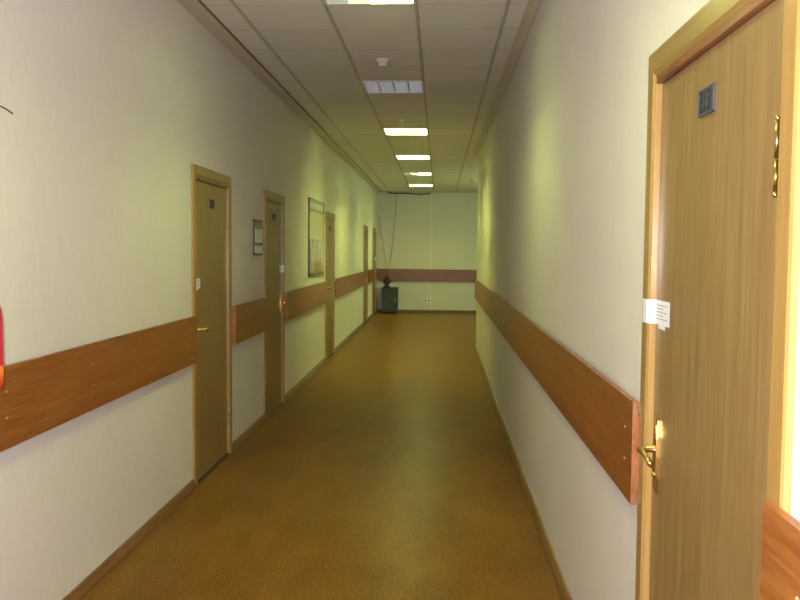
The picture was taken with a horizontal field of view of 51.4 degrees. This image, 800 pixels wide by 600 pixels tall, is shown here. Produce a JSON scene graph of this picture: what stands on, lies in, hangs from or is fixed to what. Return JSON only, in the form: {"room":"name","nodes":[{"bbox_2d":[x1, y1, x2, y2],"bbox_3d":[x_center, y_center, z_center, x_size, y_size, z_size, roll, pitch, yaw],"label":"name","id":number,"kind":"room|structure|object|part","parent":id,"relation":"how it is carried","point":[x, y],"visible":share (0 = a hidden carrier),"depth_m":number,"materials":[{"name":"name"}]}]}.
{"room":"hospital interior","nodes":[
{"label":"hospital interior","id":0,"kind":"room"},
{"bbox_2d":[0,0,376,599],"bbox_3d":[-1.336,-0.538,9.308,0.150,3.280,26.900,1,3,3],"label":"wall","id":1,"kind":"structure","parent":0,"point":[112,103],"depth_m":4.45,"materials":[{"name":"white paint"}]},
{"bbox_2d":[0,307,3,389],"bbox_3d":[-1.469,0.106,2.866,0.201,0.418,0.173,1,3,3],"label":"fire extinguisher","id":2,"kind":"object","parent":1,"relation":"attached to","point":[1,316],"visible":1,"depth_m":2.86,"materials":[{"name":"red paint"}]},
{"bbox_2d":[0,316,197,451],"bbox_3d":[-1.596,0.490,1.927,0.043,0.320,7.638,1,3,3],"label":"guard rail","id":3,"kind":"object","parent":1,"relation":"attached to","point":[40,394],"visible":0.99,"depth_m":3.91,"materials":[{"name":"brown laminate"}]},
{"bbox_2d":[62,479,196,599],"bbox_3d":[-1.664,1.565,0.892,0.028,0.062,9.840,1,3,3],"label":"baseboard","id":4,"kind":"structure","parent":1,"relation":"attached to","point":[94,578],"depth_m":4.54,"materials":[{"name":"brown wood"}]},
{"bbox_2d":[191,163,231,486],"bbox_3d":[-1.447,0.159,6.260,0.188,2.245,1.050,1,3,3],"label":"door","id":5,"kind":"structure","parent":1,"relation":"in","point":[211,234],"depth_m":6.25,"materials":[{"name":"brown wood"}]},
{"bbox_2d":[196,278,199,289],"bbox_3d":[-1.429,-0.109,5.854,0.021,0.082,0.177,0,3,-5],"label":"seal","id":6,"kind":"object","parent":5,"relation":"attached to","point":[198,279],"visible":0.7,"depth_m":5.88,"materials":[{"name":"white paper"}]},
{"bbox_3d":[-1.397,0.205,5.925,0.056,0.164,0.134,1,3,3],"label":"lever","id":7,"kind":"part","parent":5,"relation":"part of","materials":[{"name":"gold metal"}]},
{"bbox_2d":[232,414,265,451],"bbox_3d":[-1.351,1.181,7.481,0.028,0.062,1.275,1,3,3],"label":"baseboard","id":8,"kind":"structure","parent":1,"relation":"attached to","point":[248,432],"depth_m":7.41,"materials":[{"name":"brown wood"}]},
{"bbox_2d":[232,297,266,343],"bbox_3d":[-1.336,0.169,7.431,0.042,0.320,1.246,1,3,3],"label":"guard rail","id":9,"kind":"object","parent":1,"relation":"attached to","point":[249,319],"visible":0.97,"depth_m":7.29,"materials":[{"name":"red laminate"}]},
{"bbox_2d":[253,219,262,254],"bbox_3d":[-1.324,-0.581,7.750,0.019,0.326,0.340,1,3,3],"label":"frame","id":10,"kind":"object","parent":1,"relation":"attached to","point":[257,224],"visible":1,"depth_m":7.73,"materials":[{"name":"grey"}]},
{"bbox_2d":[263,189,285,417],"bbox_3d":[-1.337,0.024,8.579,0.188,2.245,1.050,1,3,3],"label":"door","id":11,"kind":"structure","parent":1,"relation":"in","point":[273,203],"depth_m":8.58,"materials":[{"name":"brown wood"}]},
{"bbox_2d":[279,265,283,272],"bbox_3d":[-1.279,-0.337,8.967,0.020,0.080,0.162,1,3,13],"label":"seal","id":12,"kind":"object","parent":11,"relation":"attached to","point":[281,267],"visible":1,"depth_m":8.99,"materials":[{"name":"white"}]},
{"bbox_2d":[178,0,381,191],"bbox_3d":[-1.190,-2.158,9.207,0.115,0.030,26.900,1,3,3],"label":"trim","id":13,"kind":"structure","parent":1,"relation":"attached to","point":[194,7],"depth_m":7.34,"materials":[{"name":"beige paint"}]},
{"bbox_2d":[285,357,325,400],"bbox_3d":[-1.193,0.987,10.819,0.028,0.062,3.320,1,3,3],"label":"baseboard","id":14,"kind":"structure","parent":1,"relation":"attached to","point":[311,372],"depth_m":10.41,"materials":[{"name":"brown wood"}]},
{"bbox_2d":[285,281,327,320],"bbox_3d":[-1.177,-0.026,10.769,0.042,0.320,3.291,1,3,3],"label":"guard rail","id":15,"kind":"object","parent":1,"relation":"attached to","point":[299,301],"visible":0.98,"depth_m":10.29,"materials":[{"name":"red laminate"}]},
{"bbox_2d":[308,197,323,276],"bbox_3d":[-1.141,-0.851,11.437,0.034,1.030,1.360,1,3,3],"label":"information board","id":16,"kind":"object","parent":1,"relation":"attached to","point":[315,207],"visible":1,"depth_m":11.29,"materials":[{"name":"beige paper"}]},
{"bbox_2d":[325,211,334,359],"bbox_3d":[-1.131,-0.231,12.936,0.188,2.245,1.050,1,3,3],"label":"door","id":17,"kind":"structure","parent":1,"relation":"in","point":[329,217],"depth_m":13.04,"materials":[{"name":"brown wood"}]},
{"bbox_2d":[335,322,363,352],"bbox_3d":[-0.942,0.678,16.119,0.028,0.062,5.210,1,3,3],"label":"baseboard","id":18,"kind":"structure","parent":1,"relation":"attached to","point":[349,336],"depth_m":15.47,"materials":[{"name":"brown wood"}]},
{"bbox_2d":[335,271,364,297],"bbox_3d":[-0.926,-0.335,16.069,0.042,0.320,5.181,1,3,3],"label":"guard rail","id":19,"kind":"object","parent":1,"relation":"attached to","point":[344,285],"visible":1,"depth_m":15.27,"materials":[{"name":"red laminate"}]},
{"bbox_2d":[363,225,367,323],"bbox_3d":[-0.835,-0.595,19.179,0.188,2.245,1.050,1,3,3],"label":"door","id":20,"kind":"structure","parent":1,"relation":"in","point":[365,232],"depth_m":19.32,"materials":[{"name":"brown wood"}]},
{"bbox_2d":[368,269,373,283],"bbox_3d":[-0.720,-0.590,20.434,0.042,0.320,1.426,1,3,3],"label":"guard rail","id":21,"kind":"object","parent":1,"relation":"attached to","point":[370,272],"visible":1,"depth_m":20.27,"materials":[{"name":"red laminate"}]},
{"bbox_2d":[372,228,376,314],"bbox_3d":[-0.717,-0.740,21.672,0.188,2.245,1.050,1,3,3],"label":"door","id":22,"kind":"structure","parent":1,"relation":"in","point":[374,229],"depth_m":21.84,"materials":[{"name":"brown wood"}]},
{"bbox_2d":[82,312,560,599],"bbox_3d":[1.372,1.180,9.280,5.700,0.100,27.300,1,3,3],"label":"floor","id":23,"kind":"structure","parent":0,"point":[390,473],"depth_m":5.51,"materials":[{"name":"brown laminate"}]},
{"bbox_2d":[382,287,398,312],"bbox_3d":[-0.266,0.000,22.485,0.430,0.680,0.471,1,3,3],"label":"base cabinet","id":24,"kind":"object","parent":23,"relation":"on","point":[389,295],"visible":1,"depth_m":22.28,"materials":[{"name":"grey metal"}]},
{"bbox_2d":[383,275,390,287],"bbox_3d":[-0.354,-0.509,22.410,0.230,0.344,0.230,1,3,3],"label":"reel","id":25,"kind":"object","parent":24,"relation":"on","point":[386,281],"visible":1,"depth_m":22.35,"materials":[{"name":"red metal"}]},
{"bbox_3d":[-0.353,-0.561,22.407,0.230,0.240,0.230,1,3,3],"label":"coiled cord","id":26,"kind":"part","parent":25,"relation":"part of","materials":[{"name":"red plastic"}]},
{"bbox_3d":[-0.275,0.016,22.288,0.380,0.570,0.015,1,3,3],"label":"door","id":27,"kind":"part","parent":24,"relation":"part of","materials":[{"name":"grey metal"}]},
{"bbox_2d":[201,0,527,191],"bbox_3d":[1.400,-2.219,9.080,5.700,0.150,27.300,1,3,3],"label":"ceiling","id":28,"kind":"structure","parent":0,"point":[444,24],"depth_m":7.42,"materials":[{"name":"tile"}]},
{"bbox_2d":[206,3,526,188],"bbox_3d":[1.399,-2.144,9.083,5.300,0.002,25.800,1,3,3],"label":"trim","id":29,"kind":"structure","parent":28,"relation":"attached to","point":[468,3],"depth_m":7.32,"materials":[{"name":"beige paint"}]},
{"bbox_2d":[323,0,415,4],"bbox_3d":[-0.207,-1.969,5.160,0.596,0.097,0.596,1,3,3],"label":"ceiling light","id":30,"kind":"object","parent":28,"relation":"attached to","point":[327,2],"visible":1,"depth_m":5.45,"materials":[{"name":"white plastic"}]},
{"bbox_2d":[229,0,510,191],"bbox_3d":[1.479,-2.141,9.081,4.822,0.007,26.900,1,3,3],"label":"trim","id":31,"kind":"structure","parent":28,"relation":"attached to","point":[234,4],"depth_m":7.33,"materials":[{"name":"beige paint"}]},
{"bbox_2d":[376,58,389,66],"bbox_3d":[-0.148,-2.009,7.060,0.120,0.060,0.120,1,3,3],"label":"smoke detector","id":32,"kind":"object","parent":28,"relation":"attached to","point":[381,62],"visible":1,"depth_m":7.02,"materials":[{"name":"beige plastic"}]},
{"bbox_2d":[387,206,395,273],"bbox_3d":[-0.250,-1.794,22.470,0.311,2.227,0.081,-3,5,-42],"label":"hanging cord","id":33,"kind":"object","parent":28,"relation":"hanging from","point":[395,206],"visible":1,"depth_m":22.53,"materials":[{"name":"grey plastic"}]},
{"bbox_2d":[361,81,423,92],"bbox_3d":[-0.062,-2.148,8.221,0.596,0.097,0.596,1,3,3],"label":"ceiling light","id":34,"kind":"object","parent":28,"relation":"attached to","point":[369,86],"visible":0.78,"depth_m":8.23,"materials":[{"name":"white plastic"}]},
{"bbox_2d":[383,128,427,134],"bbox_3d":[0.083,-2.326,11.283,0.596,0.097,0.596,1,3,3],"label":"ceiling light","id":35,"kind":"object","parent":28,"relation":"attached to","point":[388,131],"visible":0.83,"depth_m":11.36,"materials":[{"name":"white plastic"}]},
{"bbox_2d":[395,155,430,159],"bbox_3d":[0.228,-2.505,14.344,0.596,0.097,0.596,1,3,3],"label":"ceiling light","id":36,"kind":"object","parent":28,"relation":"attached to","point":[426,157],"visible":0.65,"depth_m":14.42,"materials":[{"name":"white plastic"}]},
{"bbox_2d":[403,172,431,174],"bbox_3d":[0.373,-2.683,17.405,0.596,0.097,0.596,1,3,3],"label":"ceiling light","id":37,"kind":"object","parent":28,"relation":"attached to","point":[404,173],"visible":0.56,"depth_m":17.41,"materials":[{"name":"white plastic"}]},
{"bbox_2d":[409,184,432,186],"bbox_3d":[0.518,-2.862,20.467,0.596,0.097,0.596,1,3,3],"label":"ceiling light","id":38,"kind":"object","parent":28,"relation":"attached to","point":[410,185],"visible":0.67,"depth_m":20.62,"materials":[{"name":"white plastic"}]},
{"bbox_2d":[377,192,477,310],"bbox_3d":[2.025,-1.294,22.668,5.600,3.280,0.150,1,3,3],"label":"wall","id":39,"kind":"structure","parent":0,"point":[454,215],"depth_m":22.64,"materials":[{"name":"white paint"}]},
{"bbox_2d":[388,193,429,194],"bbox_3d":[0.246,-2.882,22.566,1.163,0.060,0.034,1,3,3],"label":"cable bundle","id":40,"kind":"object","parent":39,"relation":"attached to","point":[388,193],"visible":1,"depth_m":22.55,"materials":[{"name":"grey rubber"}]},
{"bbox_2d":[378,309,475,312],"bbox_3d":[2.022,0.318,22.673,5.270,0.062,0.028,1,3,3],"label":"baseboard","id":41,"kind":"structure","parent":39,"relation":"attached to","point":[379,310],"depth_m":22.71,"materials":[{"name":"brown wood"}]},
{"bbox_2d":[379,269,476,281],"bbox_3d":[1.989,-0.655,22.610,5.152,0.340,0.042,1,3,3],"label":"guard rail","id":42,"kind":"object","parent":39,"relation":"attached to","point":[407,275],"visible":0.45,"depth_m":22.64,"materials":[{"name":"red laminate"}]},
{"bbox_2d":[427,193,431,309],"bbox_3d":[0.807,-1.317,22.641,0.113,3.190,0.016,1,3,3],"label":"duct","id":43,"kind":"object","parent":39,"relation":"attached to","point":[431,193],"visible":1,"depth_m":22.63,"materials":[{"name":"white plastic"}]},
{"bbox_2d":[382,191,477,192],"bbox_3d":[2.092,-2.910,22.480,5.185,0.030,0.030,1,3,3],"label":"trim","id":44,"kind":"structure","parent":39,"relation":"attached to","point":[382,191],"depth_m":22.53,"materials":[{"name":"beige paint"}]},
{"bbox_2d":[476,0,799,599],"bbox_3d":[0.935,-0.257,4.854,0.150,3.280,18.200,1,3,3],"label":"wall","id":45,"kind":"structure","parent":0,"point":[562,156],"depth_m":3.85,"materials":[{"name":"white paint"}]},
{"bbox_2d":[474,0,541,155],"bbox_3d":[0.837,-1.877,4.765,0.075,0.038,18.200,1,3,3],"label":"trim","id":46,"kind":"structure","parent":45,"relation":"attached to","point":[532,7],"depth_m":6.98,"materials":[{"name":"beige paint"}]},
{"bbox_2d":[474,347,571,599],"bbox_3d":[0.992,1.152,8.313,0.028,0.062,11.460,1,3,3],"label":"baseboard","id":47,"kind":"structure","parent":45,"relation":"attached to","point":[560,582],"depth_m":5.30,"materials":[{"name":"brown wood"}]},
{"bbox_2d":[475,279,639,503],"bbox_3d":[0.999,0.139,8.265,0.033,0.320,11.440,1,3,3],"label":"guard rail","id":48,"kind":"object","parent":45,"relation":"attached to","point":[605,417],"visible":0.99,"depth_m":3.46,"materials":[{"name":"red laminate"}]},
{"bbox_2d":[635,0,799,599],"bbox_3d":[0.756,0.427,2.010,0.188,2.245,1.050,1,3,3],"label":"door","id":49,"kind":"structure","parent":45,"relation":"in","point":[722,225],"depth_m":1.89,"materials":[{"name":"brown wood"}]},
{"bbox_3d":[0.705,0.433,2.349,0.056,0.164,0.134,1,3,3],"label":"lever","id":50,"kind":"part","parent":49,"relation":"part of","materials":[{"name":"gold metal"}]},
{"bbox_2d":[642,298,669,330],"bbox_3d":[0.741,0.042,2.392,0.021,0.082,0.206,0,3,-5],"label":"seal","id":51,"kind":"object","parent":49,"relation":"attached to","point":[654,311],"visible":1,"depth_m":2.41,"materials":[{"name":"white paper"}]},
{"bbox_3d":[0.739,0.451,2.401,0.010,0.224,0.044,1,3,3],"label":"handle","id":52,"kind":"part","parent":49,"relation":"part of","materials":[{"name":"gold metal"}]},
{"bbox_3d":[0.732,-0.475,1.983,0.006,0.064,0.114,1,3,3],"label":"number plate","id":53,"kind":"part","parent":49,"relation":"part of","materials":[{"name":"grey metal"}]},
{"bbox_2d":[760,502,799,599],"bbox_3d":[0.598,0.606,0.000,0.051,0.320,2.988,1,3,3],"label":"guard rail","id":54,"kind":"object","parent":45,"relation":"attached to","point":[780,546],"visible":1,"depth_m":1.41,"materials":[{"name":"red laminate"}]}
]}

